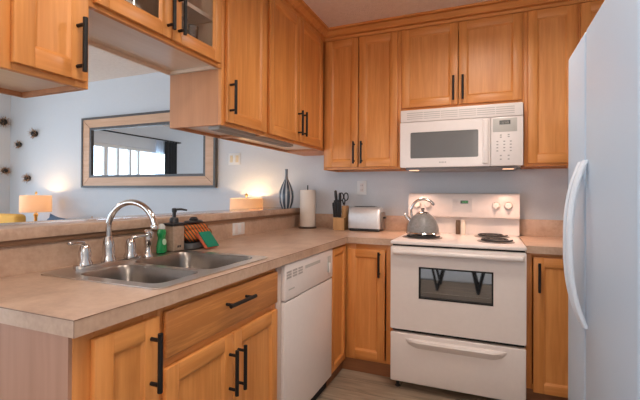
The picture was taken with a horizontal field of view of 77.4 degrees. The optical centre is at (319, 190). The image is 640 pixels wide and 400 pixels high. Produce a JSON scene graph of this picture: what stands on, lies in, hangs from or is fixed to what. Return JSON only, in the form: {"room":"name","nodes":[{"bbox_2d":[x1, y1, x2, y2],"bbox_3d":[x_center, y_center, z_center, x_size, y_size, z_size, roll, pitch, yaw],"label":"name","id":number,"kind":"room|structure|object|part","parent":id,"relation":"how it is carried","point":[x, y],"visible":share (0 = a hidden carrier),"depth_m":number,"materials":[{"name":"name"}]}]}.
{"room":"kitchen","nodes":[
{"label":"kitchen","id":0,"kind":"room"},
{"bbox_2d":[0,93,10,213],"bbox_3d":[-5.255,-0.041,2.303,0.120,2.473,6.229,0,0,23],"label":"wall","id":1,"kind":"structure","parent":0,"point":[5,100],"depth_m":5.10,"materials":[{"name":"grey paint"}]},
{"bbox_2d":[0,167,10,175],"bbox_3d":[-3.997,-0.257,5.074,0.088,0.127,0.128,0,0,23],"label":"wall ornament","id":2,"kind":"object","parent":1,"relation":"attached to","point":[4,170],"visible":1,"depth_m":5.06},
{"bbox_2d":[0,117,11,126],"bbox_3d":[-3.999,-0.870,5.058,0.109,0.157,0.156,0,0,23],"label":"wall ornament","id":3,"kind":"object","parent":1,"relation":"attached to","point":[3,121],"visible":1,"depth_m":5.04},
{"bbox_2d":[10,72,567,330],"bbox_3d":[-0.861,-0.007,3.905,6.990,2.473,0.120,0,0,23],"label":"wall","id":4,"kind":"structure","parent":0,"point":[52,159],"depth_m":4.04,"materials":[{"name":"grey paint"}]},
{"bbox_2d":[14,140,21,148],"bbox_3d":[-3.809,-0.586,5.047,0.117,0.111,0.083,0,0,23],"label":"wall ornament","id":5,"kind":"object","parent":4,"relation":"attached to","point":[18,144],"visible":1,"depth_m":5.04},
{"bbox_2d":[21,174,30,181],"bbox_3d":[-3.646,-0.157,4.974,0.130,0.138,0.089,0,0,23],"label":"wall ornament","id":6,"kind":"object","parent":4,"relation":"attached to","point":[26,177],"visible":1,"depth_m":4.96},
{"bbox_2d":[29,128,37,138],"bbox_3d":[-3.526,-0.704,4.927,0.135,0.147,0.100,0,0,23],"label":"wall ornament","id":7,"kind":"object","parent":4,"relation":"attached to","point":[34,133],"visible":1,"depth_m":4.91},
{"bbox_2d":[0,0,88,97],"bbox_3d":[-0.913,-0.759,1.212,0.380,0.867,0.268,0,0,23],"label":"upper cabinet","id":8,"kind":"object","parent":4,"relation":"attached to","point":[44,43],"visible":1,"depth_m":1.17,"materials":[{"name":"brown wood"}]},
{"bbox_3d":[-0.726,-0.445,1.221,0.041,0.165,0.014,0,0,23],"label":"handle","id":9,"kind":"part","parent":8,"relation":"part of","materials":[{"name":"black metal"}]},
{"bbox_2d":[81,110,217,187],"bbox_3d":[-1.870,-0.429,4.243,1.875,0.794,0.040,0,0,23],"label":"wall mirror","id":10,"kind":"object","parent":4,"relation":"attached to","point":[135,150],"visible":0.84,"depth_m":4.24,"materials":[{"name":"brown wood"}]},
{"bbox_3d":[-1.865,-0.429,4.254,1.615,0.554,0.008,0,0,23],"label":"glass","id":11,"kind":"part","parent":10,"relation":"part of","materials":[{"name":"silver mirror"}]},
{"bbox_2d":[88,0,221,75],"bbox_3d":[-0.726,-0.890,1.657,0.380,0.597,0.696,0,0,23],"label":"upper cabinet","id":12,"kind":"object","parent":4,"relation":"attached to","point":[150,34],"visible":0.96,"depth_m":1.69,"materials":[{"name":"brown wood"}]},
{"bbox_3d":[-0.663,-0.888,1.446,0.019,0.563,0.334,0,0,23],"label":"door","id":13,"kind":"part","parent":12,"relation":"part of","materials":[{"name":"brown wood"}]},
{"bbox_2d":[125,0,212,26],"bbox_3d":[-0.767,-0.828,1.674,0.268,0.018,0.664,0,0,23],"label":"shelf","id":14,"kind":"object","parent":12,"relation":"attached to","point":[196,17],"depth_m":1.83,"materials":[{"name":"brown wood"}]},
{"bbox_3d":[-0.580,-0.714,1.567,0.041,0.165,0.014,0,0,23],"label":"handle","id":15,"kind":"part","parent":12,"relation":"part of","materials":[{"name":"black metal"}]},
{"bbox_3d":[-0.557,-0.713,1.623,0.041,0.165,0.014,0,0,23],"label":"handle","id":16,"kind":"part","parent":12,"relation":"part of","materials":[{"name":"black metal"}]},
{"bbox_3d":[-0.534,-0.886,1.754,0.019,0.563,0.322,0,0,23],"label":"door","id":17,"kind":"part","parent":12,"relation":"part of","materials":[{"name":"brown wood"}]},
{"bbox_2d":[0,214,408,277],"bbox_3d":[-0.235,0.270,2.178,0.995,0.160,2.576,0,0,23],"label":"backsplash","id":18,"kind":"structure","parent":4,"relation":"attached to","point":[29,258],"depth_m":1.71,"materials":[{"name":"beige laminate"}]},
{"bbox_2d":[170,0,266,138],"bbox_3d":[-0.512,-0.751,2.168,0.380,0.867,0.414,0,0,23],"label":"upper cabinet","id":19,"kind":"object","parent":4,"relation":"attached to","point":[234,95],"visible":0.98,"depth_m":2.04,"materials":[{"name":"brown wood"}]},
{"bbox_3d":[-0.421,-0.455,1.950,0.041,0.165,0.014,0,0,23],"label":"handle","id":20,"kind":"part","parent":19,"relation":"part of","materials":[{"name":"black metal"}]},
{"bbox_3d":[-0.402,-0.751,2.122,0.020,0.867,0.414,0,0,23],"label":"frame","id":21,"kind":"part","parent":19,"relation":"part of","materials":[{"name":"brown wood"}]},
{"bbox_3d":[-0.383,-0.749,2.117,0.019,0.831,0.374,0,0,23],"label":"door","id":22,"kind":"part","parent":19,"relation":"part of","materials":[{"name":"brown wood"}]},
{"bbox_2d":[228,153,239,164],"bbox_3d":[-0.820,-0.304,3.819,0.130,0.115,0.009,0,0,23],"label":"light switch","id":23,"kind":"object","parent":4,"relation":"attached to","point":[234,158],"visible":1,"depth_m":3.82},
{"bbox_2d":[222,0,323,155],"bbox_3d":[-0.200,-0.745,2.915,0.380,0.867,1.205,0,0,23],"label":"upper cabinet","id":24,"kind":"object","parent":4,"relation":"attached to","point":[295,52],"visible":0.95,"depth_m":2.63,"materials":[{"name":"brown wood"}]},
{"bbox_2d":[208,125,292,146],"bbox_3d":[-0.376,-0.317,2.399,0.070,0.025,0.830,0,0,23],"label":"light","id":25,"kind":"object","parent":24,"relation":"attached to","point":[222,129],"visible":0.82,"depth_m":2.25,"materials":[{"name":"plastic"}]},
{"bbox_3d":[-0.218,-0.745,2.509,0.019,0.831,0.404,0,0,23],"label":"door","id":26,"kind":"part","parent":24,"relation":"part of","materials":[{"name":"brown wood"}]},
{"bbox_3d":[-0.155,-0.746,2.712,0.020,0.867,0.865,0,0,23],"label":"frame","id":27,"kind":"part","parent":24,"relation":"part of","materials":[{"name":"brown wood"}]},
{"bbox_3d":[-0.126,-0.450,2.654,0.041,0.165,0.014,0,0,23],"label":"handle","id":28,"kind":"part","parent":24,"relation":"part of","materials":[{"name":"black metal"}]},
{"bbox_3d":[-0.101,-0.449,2.713,0.041,0.165,0.014,0,0,23],"label":"handle","id":29,"kind":"part","parent":24,"relation":"part of","materials":[{"name":"black metal"}]},
{"bbox_3d":[-0.061,-0.742,2.886,0.019,0.831,0.405,0,0,23],"label":"door","id":30,"kind":"part","parent":24,"relation":"part of","materials":[{"name":"brown wood"}]},
{"bbox_2d":[357,181,366,194],"bbox_3d":[0.348,-0.025,3.328,0.082,0.115,0.009,0,0,23],"label":"power outlet","id":31,"kind":"object","parent":4,"relation":"attached to","point":[361,185],"visible":1,"depth_m":3.33,"materials":[{"name":"white plastic"}]},
{"bbox_2d":[360,184,363,191],"bbox_3d":[0.347,-0.025,3.326,0.032,0.068,0.002,0,0,23],"label":"receptacle","id":32,"kind":"object","parent":31,"relation":"attached to","point":[361,185],"depth_m":3.32,"materials":[{"name":"white plastic"}]},
{"bbox_2d":[324,31,406,171],"bbox_3d":[0.358,-0.666,3.129,0.600,1.015,0.378,0,0,23],"label":"upper cabinet","id":33,"kind":"object","parent":4,"relation":"attached to","point":[362,75],"visible":0.94,"depth_m":2.98,"materials":[{"name":"brown wood"}]},
{"bbox_3d":[0.167,-0.667,3.059,0.264,0.977,0.019,0,0,23],"label":"door","id":34,"kind":"part","parent":33,"relation":"part of","materials":[{"name":"brown wood"}]},
{"bbox_3d":[0.250,-0.285,2.988,0.014,0.165,0.041,0,0,23],"label":"handle","id":35,"kind":"part","parent":33,"relation":"part of","materials":[{"name":"black metal"}]},
{"bbox_3d":[0.305,-0.285,2.965,0.014,0.165,0.041,0,0,23],"label":"handle","id":36,"kind":"part","parent":33,"relation":"part of","materials":[{"name":"black metal"}]},
{"bbox_3d":[0.428,-0.666,2.949,0.291,0.977,0.019,0,0,23],"label":"door","id":37,"kind":"part","parent":33,"relation":"part of","materials":[{"name":"brown wood"}]},
{"bbox_2d":[281,0,598,42],"bbox_3d":[0.634,-1.207,1.650,2.253,0.084,2.265,0,0,23],"label":"trim","id":38,"kind":"structure","parent":4,"relation":"attached to","point":[492,8],"depth_m":2.75,"materials":[{"name":"brown wood"}]},
{"bbox_2d":[401,12,523,110],"bbox_3d":[1.004,-0.870,2.860,0.798,0.605,0.378,0,0,23],"label":"upper cabinet","id":39,"kind":"object","parent":4,"relation":"attached to","point":[474,62],"visible":0.84,"depth_m":2.71,"materials":[{"name":"brown wood"}]},
{"bbox_3d":[0.769,-0.872,2.808,0.382,0.563,0.019,0,0,23],"label":"door","id":40,"kind":"part","parent":39,"relation":"part of","materials":[{"name":"brown wood"}]},
{"bbox_3d":[0.906,-0.699,2.717,0.014,0.165,0.041,0,0,23],"label":"handle","id":41,"kind":"part","parent":39,"relation":"part of","materials":[{"name":"black metal"}]},
{"bbox_2d":[400,102,522,172],"bbox_3d":[0.991,-0.347,2.823,0.767,0.416,0.445,0,0,23],"label":"microwave","id":42,"kind":"object","parent":39,"relation":"attached to","point":[477,138],"visible":1,"depth_m":2.63,"materials":[{"name":"white plastic"}]},
{"bbox_3d":[0.831,-0.315,2.688,0.576,0.310,0.030,0,0,23],"label":"door","id":43,"kind":"part","parent":42,"relation":"part of","materials":[{"name":"white plastic"}]},
{"bbox_3d":[0.921,-0.515,2.656,0.767,0.083,0.024,0,0,23],"label":"vent panel","id":44,"kind":"part","parent":42,"relation":"part of","materials":[{"name":"white plastic"}]},
{"bbox_3d":[1.062,-0.317,2.563,0.036,0.287,0.022,0,0,23],"label":"handle","id":45,"kind":"part","parent":42,"relation":"part of","materials":[{"name":"plastic"}]},
{"bbox_3d":[1.186,-0.314,2.540,0.187,0.310,0.030,0,0,23],"label":"control panel","id":46,"kind":"part","parent":42,"relation":"part of","materials":[{"name":"plastic"}]},
{"bbox_3d":[0.962,-0.698,2.694,0.014,0.165,0.041,0,0,23],"label":"handle","id":47,"kind":"part","parent":39,"relation":"part of","materials":[{"name":"black metal"}]},
{"bbox_3d":[1.127,-0.871,2.658,0.388,0.563,0.019,0,0,23],"label":"door","id":48,"kind":"part","parent":39,"relation":"part of","materials":[{"name":"brown wood"}]},
{"bbox_2d":[519,219,562,236],"bbox_3d":[1.823,0.263,2.702,0.864,0.118,0.019,0,0,23],"label":"backsplash","id":49,"kind":"structure","parent":4,"relation":"attached to","point":[527,227],"depth_m":2.81,"materials":[{"name":"beige laminate"}]},
{"bbox_2d":[520,4,578,168],"bbox_3d":[1.509,-0.663,2.647,0.300,1.015,0.378,0,0,23],"label":"upper cabinet","id":50,"kind":"object","parent":4,"relation":"attached to","point":[551,35],"visible":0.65,"depth_m":2.53,"materials":[{"name":"brown wood"}]},
{"bbox_2d":[579,0,604,41],"bbox_3d":[1.903,-0.662,2.482,0.553,1.015,0.378,0,0,23],"label":"upper cabinet","id":51,"kind":"object","parent":4,"relation":"attached to","point":[588,11],"visible":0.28,"depth_m":2.44,"materials":[{"name":"brown wood"}]},
{"bbox_3d":[1.857,-0.663,2.373,0.553,1.015,0.020,0,0,23],"label":"frame","id":52,"kind":"part","parent":51,"relation":"part of","materials":[{"name":"brown wood"}]},
{"bbox_2d":[88,0,490,81],"bbox_3d":[-2.080,-1.318,0.984,6.990,0.100,6.469,0,0,23],"label":"ceiling","id":53,"kind":"structure","parent":0,"point":[102,65],"depth_m":2.81,"materials":[{"name":"paint"}]},
{"bbox_2d":[316,369,498,399],"bbox_3d":[-2.094,1.255,0.969,6.990,0.100,6.469,0,0,23],"label":"floor","id":54,"kind":"structure","parent":0,"point":[347,384],"depth_m":2.45,"materials":[{"name":"wood"}]},
{"bbox_2d":[0,213,25,222],"bbox_3d":[-3.519,0.727,3.982,0.690,0.974,0.720,0,0,23],"label":"armchair","id":55,"kind":"object","parent":54,"relation":"on","point":[4,218],"visible":0.19,"depth_m":4.13,"materials":[{"name":"yellow fabric"}]},
{"bbox_2d":[0,309,162,399],"bbox_3d":[-0.803,0.777,1.175,0.689,0.871,0.276,0,0,23],"label":"base cabinet","id":56,"kind":"object","parent":54,"relation":"on","point":[123,360],"visible":0.69,"depth_m":1.01,"materials":[{"name":"brown wood"}]},
{"bbox_3d":[-0.883,0.776,1.065,0.627,0.871,0.010,0,0,23],"label":"panel","id":57,"kind":"part","parent":56,"relation":"part of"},
{"bbox_3d":[-0.547,0.736,1.074,0.020,0.786,0.266,0,0,23],"label":"frame","id":58,"kind":"part","parent":56,"relation":"part of","materials":[{"name":"brown wood"}]},
{"bbox_3d":[-0.523,0.738,1.082,0.019,0.741,0.212,0,0,23],"label":"door","id":59,"kind":"part","parent":56,"relation":"part of","materials":[{"name":"brown wood"}]},
{"bbox_3d":[-0.466,0.489,1.140,0.041,0.168,0.014,0,0,23],"label":"handle","id":60,"kind":"part","parent":56,"relation":"part of","materials":[{"name":"black metal"}]},
{"bbox_2d":[158,269,277,399],"bbox_3d":[-0.588,0.781,1.624,0.640,0.871,0.718,0,0,23],"label":"base cabinet","id":61,"kind":"object","parent":54,"relation":"on","point":[220,343],"visible":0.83,"depth_m":1.47,"materials":[{"name":"brown wood"}]},
{"bbox_3d":[-0.405,0.826,1.364,0.019,0.571,0.345,0,0,23],"label":"door","id":62,"kind":"part","parent":61,"relation":"part of","materials":[{"name":"brown wood"}]},
{"bbox_3d":[-0.336,0.440,1.527,0.019,0.145,0.693,0,0,23],"label":"drawer","id":63,"kind":"part","parent":61,"relation":"part of","materials":[{"name":"brown wood"}]},
{"bbox_3d":[-0.320,0.677,1.489,0.041,0.168,0.014,0,0,23],"label":"handle","id":64,"kind":"part","parent":61,"relation":"part of","materials":[{"name":"black metal"}]},
{"bbox_3d":[-0.302,0.421,1.530,0.041,0.014,0.170,0,0,23],"label":"handle","id":65,"kind":"part","parent":61,"relation":"part of","materials":[{"name":"black metal"}]},
{"bbox_3d":[-0.299,0.678,1.540,0.041,0.168,0.014,0,0,23],"label":"handle","id":66,"kind":"part","parent":61,"relation":"part of","materials":[{"name":"black metal"}]},
{"bbox_3d":[-0.271,0.828,1.685,0.019,0.571,0.344,0,0,23],"label":"door","id":67,"kind":"part","parent":61,"relation":"part of","materials":[{"name":"brown wood"}]},
{"bbox_2d":[275,249,331,399],"bbox_3d":[-0.323,0.786,2.276,0.604,0.868,0.684,0,0,23],"label":"dishwasher","id":68,"kind":"object","parent":54,"relation":"on","point":[304,295],"visible":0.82,"depth_m":2.11,"materials":[{"name":"white metal"}]},
{"bbox_3d":[-0.054,0.443,2.193,0.023,0.176,0.630,0,0,23],"label":"control panel","id":69,"kind":"part","parent":68,"relation":"part of","materials":[{"name":"white plastic"}]},
{"bbox_3d":[-0.099,1.183,2.178,0.015,0.076,0.684,0,0,23],"label":"toe panel","id":70,"kind":"part","parent":68,"relation":"part of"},
{"bbox_2d":[326,243,391,386],"bbox_3d":[0.108,0.793,2.943,0.944,0.871,0.876,0,0,23],"label":"base cabinet","id":71,"kind":"object","parent":54,"relation":"on","point":[361,342],"visible":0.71,"depth_m":2.67,"materials":[{"name":"brown wood"}]},
{"bbox_2d":[0,212,408,338],"bbox_3d":[-0.235,0.266,2.178,0.995,0.168,2.577,0,0,23],"label":"countertop","id":72,"kind":"structure","parent":71,"relation":"on","point":[29,299],"depth_m":1.44,"materials":[{"name":"beige laminate"}]},
{"bbox_2d":[67,199,158,269],"bbox_3d":[-0.826,0.165,1.633,0.312,0.262,0.254,0,0,-21],"label":"kitchen faucet","id":73,"kind":"object","parent":72,"relation":"on","point":[108,257],"visible":1,"depth_m":1.60,"materials":[{"name":"silver metal"}]},
{"bbox_3d":[-0.912,0.236,1.511,0.054,0.097,0.103,0,0,23],"label":"lever handle","id":74,"kind":"part","parent":73,"relation":"part of","materials":[{"name":"silver metal"}]},
{"bbox_3d":[-0.859,0.290,1.631,0.054,0.012,0.300,0,0,23],"label":"deck plate","id":75,"kind":"part","parent":73,"relation":"part of","materials":[{"name":"silver metal"}]},
{"bbox_3d":[-0.765,0.160,1.600,0.255,0.252,0.056,0,0,16],"label":"spout","id":76,"kind":"part","parent":73,"relation":"part of","materials":[{"name":"silver metal"}]},
{"bbox_3d":[-0.799,0.238,1.738,0.100,0.097,0.054,0,0,-23],"label":"lever handle","id":77,"kind":"part","parent":73,"relation":"part of","materials":[{"name":"silver metal"}]},
{"bbox_2d":[41,250,267,288],"bbox_3d":[-0.619,0.380,1.625,0.570,0.165,0.675,0,0,23],"label":"double sink","id":78,"kind":"object","parent":72,"relation":"in","point":[168,269],"visible":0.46,"depth_m":1.57,"materials":[{"name":"metal"}]},
{"bbox_3d":[-0.647,0.379,1.439,0.380,0.165,0.224,0,0,23],"label":"bowl","id":79,"kind":"part","parent":78,"relation":"part of","materials":[{"name":"metal"}]},
{"bbox_2d":[142,229,153,256],"bbox_3d":[-0.775,0.235,1.802,0.051,0.124,0.048,0,0,23],"label":"sprayer","id":80,"kind":"object","parent":78,"relation":"on","point":[147,240],"visible":0.97,"depth_m":1.79,"materials":[{"name":"silver metal"}]},
{"bbox_2d":[156,224,166,253],"bbox_3d":[-0.754,0.228,1.906,0.037,0.140,0.061,0,0,23],"label":"dish soap bottle","id":81,"kind":"object","parent":78,"relation":"on","point":[161,246],"visible":0.98,"depth_m":1.89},
{"bbox_2d":[163,208,186,251],"bbox_3d":[-0.725,0.193,2.001,0.076,0.212,0.095,0,0,23],"label":"soap dispenser","id":82,"kind":"object","parent":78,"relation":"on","point":[174,228],"visible":0.93,"depth_m":1.97,"materials":[{"name":"beige ceramic"}]},
{"bbox_3d":[-0.540,0.381,1.734,0.410,0.165,0.330,0,0,23],"label":"bowl","id":83,"kind":"part","parent":78,"relation":"part of","materials":[{"name":"metal"}]},
{"bbox_2d":[184,241,203,249],"bbox_3d":[-0.665,0.287,2.135,0.118,0.036,0.224,0,0,23],"label":"sponge caddy","id":84,"kind":"object","parent":72,"relation":"on","point":[187,245],"visible":0.35,"depth_m":2.05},
{"bbox_2d":[184,223,211,241],"bbox_3d":[-0.663,0.223,2.139,0.098,0.096,0.216,0,0,23],"label":"dish towel","id":85,"kind":"object","parent":84,"relation":"in","point":[190,230],"visible":0.66,"depth_m":2.07,"materials":[{"name":"orange fabric"}]},
{"bbox_2d":[184,217,202,223],"bbox_3d":[-0.673,0.156,2.127,0.065,0.035,0.122,0,0,23],"label":"dish brush","id":86,"kind":"object","parent":85,"relation":"on","point":[192,220],"visible":0.98,"depth_m":2.11,"materials":[{"name":"black plastic"}]},
{"bbox_2d":[196,231,218,248],"bbox_3d":[-0.584,0.255,2.078,0.067,0.088,0.108,0,0,23],"label":"sponge","id":87,"kind":"object","parent":72,"relation":"on","point":[206,238],"visible":1,"depth_m":2.06,"materials":[{"name":"green plastic"}]},
{"bbox_2d":[232,222,244,234],"bbox_3d":[-0.542,0.253,2.673,0.009,0.080,0.135,0,0,23],"label":"power outlet","id":88,"kind":"object","parent":72,"relation":"attached to","point":[238,228],"visible":1,"depth_m":2.67,"materials":[{"name":"white plastic"}]},
{"bbox_2d":[298,185,316,228],"bbox_3d":[-0.104,0.135,3.382,0.156,0.362,0.156,0,0,23],"label":"paper towel roll","id":89,"kind":"object","parent":72,"relation":"on","point":[307,197],"visible":1,"depth_m":3.33,"materials":[{"name":"white paper"}]},
{"bbox_2d":[333,205,348,229],"bbox_3d":[0.172,0.219,3.260,0.090,0.194,0.130,0,0,23],"label":"knife block","id":90,"kind":"object","parent":72,"relation":"on","point":[341,223],"visible":0.9,"depth_m":3.21,"materials":[{"name":"brown wood"}]},
{"bbox_2d":[332,202,334,217],"bbox_3d":[0.112,0.155,3.225,0.030,0.123,0.022,1,0,-40],"label":"knife","id":91,"kind":"object","parent":90,"relation":"in","point":[333,207],"visible":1,"depth_m":3.22,"materials":[{"name":"black plastic"}]},
{"bbox_2d":[334,201,336,217],"bbox_3d":[0.127,0.151,3.216,0.023,0.131,0.030,0,0,23],"label":"knife","id":92,"kind":"object","parent":90,"relation":"in","point":[335,202],"visible":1,"depth_m":3.21,"materials":[{"name":"black plastic"}]},
{"bbox_2d":[334,190,337,201],"bbox_3d":[0.134,0.106,3.265,0.043,0.220,0.026,1,0,-39],"label":"knife","id":93,"kind":"object","parent":90,"relation":"in","point":[335,191],"visible":0.45,"depth_m":3.25,"materials":[{"name":"black plastic"}]},
{"bbox_2d":[337,202,338,217],"bbox_3d":[0.145,0.153,3.209,0.022,0.127,0.030,0,0,23],"label":"knife","id":94,"kind":"object","parent":90,"relation":"in","point":[337,202],"visible":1,"depth_m":3.20,"materials":[{"name":"black plastic"}]},
{"bbox_2d":[338,202,340,217],"bbox_3d":[0.158,0.155,3.205,0.023,0.123,0.030,0,0,23],"label":"knife","id":95,"kind":"object","parent":90,"relation":"in","point":[339,205],"visible":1,"depth_m":3.20,"materials":[{"name":"black plastic"}]},
{"bbox_2d":[341,192,348,205],"bbox_3d":[0.193,0.068,3.245,0.086,0.108,0.016,0,0,23],"label":"scissors","id":96,"kind":"object","parent":90,"relation":"in","point":[344,201],"visible":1,"depth_m":3.24,"materials":[{"name":"black plastic"}]},
{"bbox_2d":[348,206,385,231],"bbox_3d":[0.382,0.220,3.172,0.286,0.192,0.156,0,0,23],"label":"toaster","id":97,"kind":"object","parent":72,"relation":"on","point":[360,218],"visible":1,"depth_m":3.11,"materials":[{"name":"metal"}]},
{"bbox_3d":[0.117,0.754,2.611,0.019,0.775,0.258,0,0,23],"label":"door","id":98,"kind":"part","parent":71,"relation":"part of","materials":[{"name":"brown wood"}]},
{"bbox_3d":[0.310,0.758,2.684,0.256,0.730,0.019,0,0,23],"label":"door","id":99,"kind":"part","parent":71,"relation":"part of","materials":[{"name":"brown wood"}]},
{"bbox_3d":[0.386,0.486,2.622,0.014,0.165,0.041,0,0,23],"label":"handle","id":100,"kind":"part","parent":71,"relation":"part of","materials":[{"name":"black metal"}]},
{"bbox_2d":[390,193,526,399],"bbox_3d":[0.920,0.623,2.657,0.765,1.214,0.751,0,0,23],"label":"electric stove","id":101,"kind":"object","parent":54,"relation":"on","point":[458,305],"visible":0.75,"depth_m":2.37,"materials":[{"name":"white metal"}]},
{"bbox_3d":[0.734,0.104,3.019,0.060,0.060,0.038,0,0,23],"label":"knob","id":102,"kind":"part","parent":101,"relation":"part of","materials":[{"name":"plastic"}]},
{"bbox_2d":[404,198,439,235],"bbox_3d":[0.697,0.172,2.710,0.219,0.247,0.219,1,0,-40],"label":"kettle","id":103,"kind":"object","parent":101,"relation":"on","point":[422,223],"visible":1,"depth_m":2.65,"materials":[{"name":"grey metal"}]},
{"bbox_3d":[0.608,0.190,2.736,0.070,0.076,0.040,0,0,23],"label":"spout","id":104,"kind":"part","parent":103,"relation":"part of","materials":[{"name":"silver metal"}]},
{"bbox_3d":[0.697,0.145,2.710,0.086,0.020,0.086,0,0,23],"label":"lid","id":105,"kind":"part","parent":103,"relation":"part of","materials":[{"name":"silver metal"}]},
{"bbox_3d":[0.693,0.119,2.707,0.164,0.142,0.019,0,0,23],"label":"handle","id":106,"kind":"part","parent":103,"relation":"part of","materials":[{"name":"silver metal"}]},
{"bbox_3d":[0.806,0.104,2.989,0.060,0.060,0.038,0,0,23],"label":"knob","id":107,"kind":"part","parent":101,"relation":"part of","materials":[{"name":"plastic"}]},
{"bbox_3d":[0.780,0.930,2.334,0.565,0.056,0.022,0,0,23],"label":"drawer pull","id":108,"kind":"part","parent":101,"relation":"part of","materials":[{"name":"metal"}]},
{"bbox_3d":[0.792,0.559,2.349,0.416,0.192,0.010,0,0,23],"label":"window trim","id":109,"kind":"part","parent":101,"relation":"part of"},
{"bbox_2d":[456,220,459,233],"bbox_3d":[1.004,0.264,2.907,0.031,0.103,0.031,0,0,23],"label":"spice shaker","id":110,"kind":"object","parent":101,"relation":"on","point":[457,221],"visible":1,"depth_m":2.89,"materials":[{"name":"brown wood"}]},
{"bbox_3d":[0.795,1.027,2.365,0.755,0.300,0.047,0,0,23],"label":"storage drawer","id":111,"kind":"part","parent":101,"relation":"part of","materials":[{"name":"metal"}]},
{"bbox_3d":[0.796,0.599,2.365,0.755,0.509,0.040,0,0,23],"label":"oven door","id":112,"kind":"part","parent":101,"relation":"part of","materials":[{"name":"metal"}]},
{"bbox_3d":[0.785,0.376,2.331,0.725,0.030,0.042,0,0,23],"label":"door handle","id":113,"kind":"part","parent":101,"relation":"part of","materials":[{"name":"metal"}]},
{"bbox_2d":[391,233,526,250],"bbox_3d":[0.914,0.325,2.645,0.761,0.021,0.640,0,0,23],"label":"cooktop","id":114,"kind":"object","parent":101,"relation":"in","point":[443,241],"depth_m":2.45,"materials":[{"name":"white ceramic"}]},
{"bbox_3d":[1.034,0.106,2.909,0.136,0.098,0.014,0,0,23],"label":"clock panel","id":115,"kind":"part","parent":101,"relation":"part of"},
{"bbox_2d":[461,220,465,234],"bbox_3d":[1.036,0.265,2.893,0.031,0.103,0.031,0,0,23],"label":"spice shaker","id":116,"kind":"object","parent":101,"relation":"on","point":[463,223],"visible":1,"depth_m":2.88,"materials":[{"name":"beige ceramic"}]},
{"bbox_3d":[1.237,0.105,2.808,0.060,0.060,0.038,0,0,23],"label":"knob","id":117,"kind":"part","parent":101,"relation":"part of","materials":[{"name":"plastic"}]},
{"bbox_3d":[1.309,0.106,2.778,0.060,0.060,0.038,0,0,23],"label":"knob","id":118,"kind":"part","parent":101,"relation":"part of","materials":[{"name":"plastic"}]},
{"bbox_2d":[525,252,567,399],"bbox_3d":[1.695,0.798,2.396,0.861,0.871,0.640,0,0,23],"label":"base cabinet","id":119,"kind":"object","parent":54,"relation":"on","point":[546,347],"visible":0.46,"depth_m":2.27,"materials":[{"name":"brown wood"}]},
{"bbox_3d":[1.242,0.492,2.264,0.014,0.165,0.041,0,0,23],"label":"handle","id":120,"kind":"part","parent":119,"relation":"part of","materials":[{"name":"black metal"}]},
{"bbox_2d":[518,219,562,254],"bbox_3d":[1.706,0.282,2.421,0.864,0.160,0.628,0,0,23],"label":"countertop","id":121,"kind":"structure","parent":119,"relation":"on","point":[539,236],"depth_m":2.76,"materials":[{"name":"beige laminate"}]},
{"bbox_2d":[563,0,639,399],"bbox_3d":[1.149,0.345,1.076,0.816,1.747,0.807,0,0,23],"label":"refrigerator","id":122,"kind":"object","parent":54,"relation":"on","point":[601,219],"visible":1,"depth_m":1.08,"materials":[{"name":"metal"}]},
{"bbox_3d":[0.854,0.170,1.346,0.061,0.535,0.026,0,0,23],"label":"handle","id":123,"kind":"part","parent":122,"relation":"part of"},
{"bbox_3d":[0.829,0.170,1.287,0.061,0.535,0.026,0,0,23],"label":"handle","id":124,"kind":"part","parent":122,"relation":"part of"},
{"bbox_3d":[0.951,0.318,1.434,0.060,1.691,0.299,0,0,23],"label":"freezer door","id":125,"kind":"part","parent":122,"relation":"part of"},
{"bbox_3d":[-3.270,0.940,4.565,0.500,0.560,0.440,0,0,23],"label":"side table","id":126,"kind":"object","parent":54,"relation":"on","visible":0},
{"bbox_2d":[19,191,51,220],"bbox_3d":[-3.247,0.334,4.566,0.312,0.651,0.312,0,0,23],"label":"table lamp","id":127,"kind":"object","parent":126,"relation":"on","point":[34,204],"visible":0.83,"depth_m":4.44,"materials":[{"name":"fabric"}]},
{"bbox_3d":[-3.245,0.147,4.567,0.312,0.190,0.312,0,0,23],"label":"lamp shade","id":128,"kind":"part","parent":127,"relation":"part of","materials":[{"name":"fabric"}]},
{"bbox_3d":[-0.826,0.947,3.542,0.500,0.560,0.440,0,0,23],"label":"side table","id":129,"kind":"object","parent":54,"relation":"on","visible":0},
{"bbox_2d":[230,193,262,208],"bbox_3d":[-0.658,0.345,3.563,0.292,0.644,0.292,0,0,23],"label":"table lamp","id":130,"kind":"object","parent":129,"relation":"on","point":[235,203],"visible":0.37,"depth_m":3.44,"materials":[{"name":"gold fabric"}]},
{"bbox_3d":[-0.657,0.155,3.564,0.292,0.176,0.292,0,0,23],"label":"lamp shade","id":131,"kind":"part","parent":130,"relation":"part of","materials":[{"name":"fabric"}]},
{"bbox_3d":[-2.110,0.802,3.826,1.990,0.840,0.880,0,0,23],"label":"sofa","id":132,"kind":"object","parent":54,"relation":"on","visible":0},
{"bbox_2d":[47,213,64,219],"bbox_3d":[-2.754,0.495,4.163,0.468,0.506,0.196,0,0,23],"label":"throw pillow","id":133,"kind":"object","parent":132,"relation":"on","point":[51,217],"visible":0.05,"depth_m":4.21,"materials":[{"name":"blue fabric"}]},
{"bbox_3d":[-0.795,0.700,2.419,0.222,1.040,2.559,0,0,23],"label":"wall","id":134,"kind":"structure","parent":0,"visible":0},
{"bbox_2d":[0,207,299,241],"bbox_3d":[-0.807,0.160,2.395,0.306,0.041,2.618,0,0,23],"label":"bar ledge","id":135,"kind":"object","parent":134,"relation":"on","point":[48,228],"visible":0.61,"depth_m":1.80,"materials":[{"name":"beige laminate"}]},
{"bbox_2d":[279,169,293,207],"bbox_3d":[-0.287,-0.018,3.411,0.132,0.332,0.132,0,0,23],"label":"vase","id":136,"kind":"object","parent":135,"relation":"on","point":[286,194],"visible":0.98,"depth_m":3.37,"materials":[{"name":"ceramic"}]}
]}

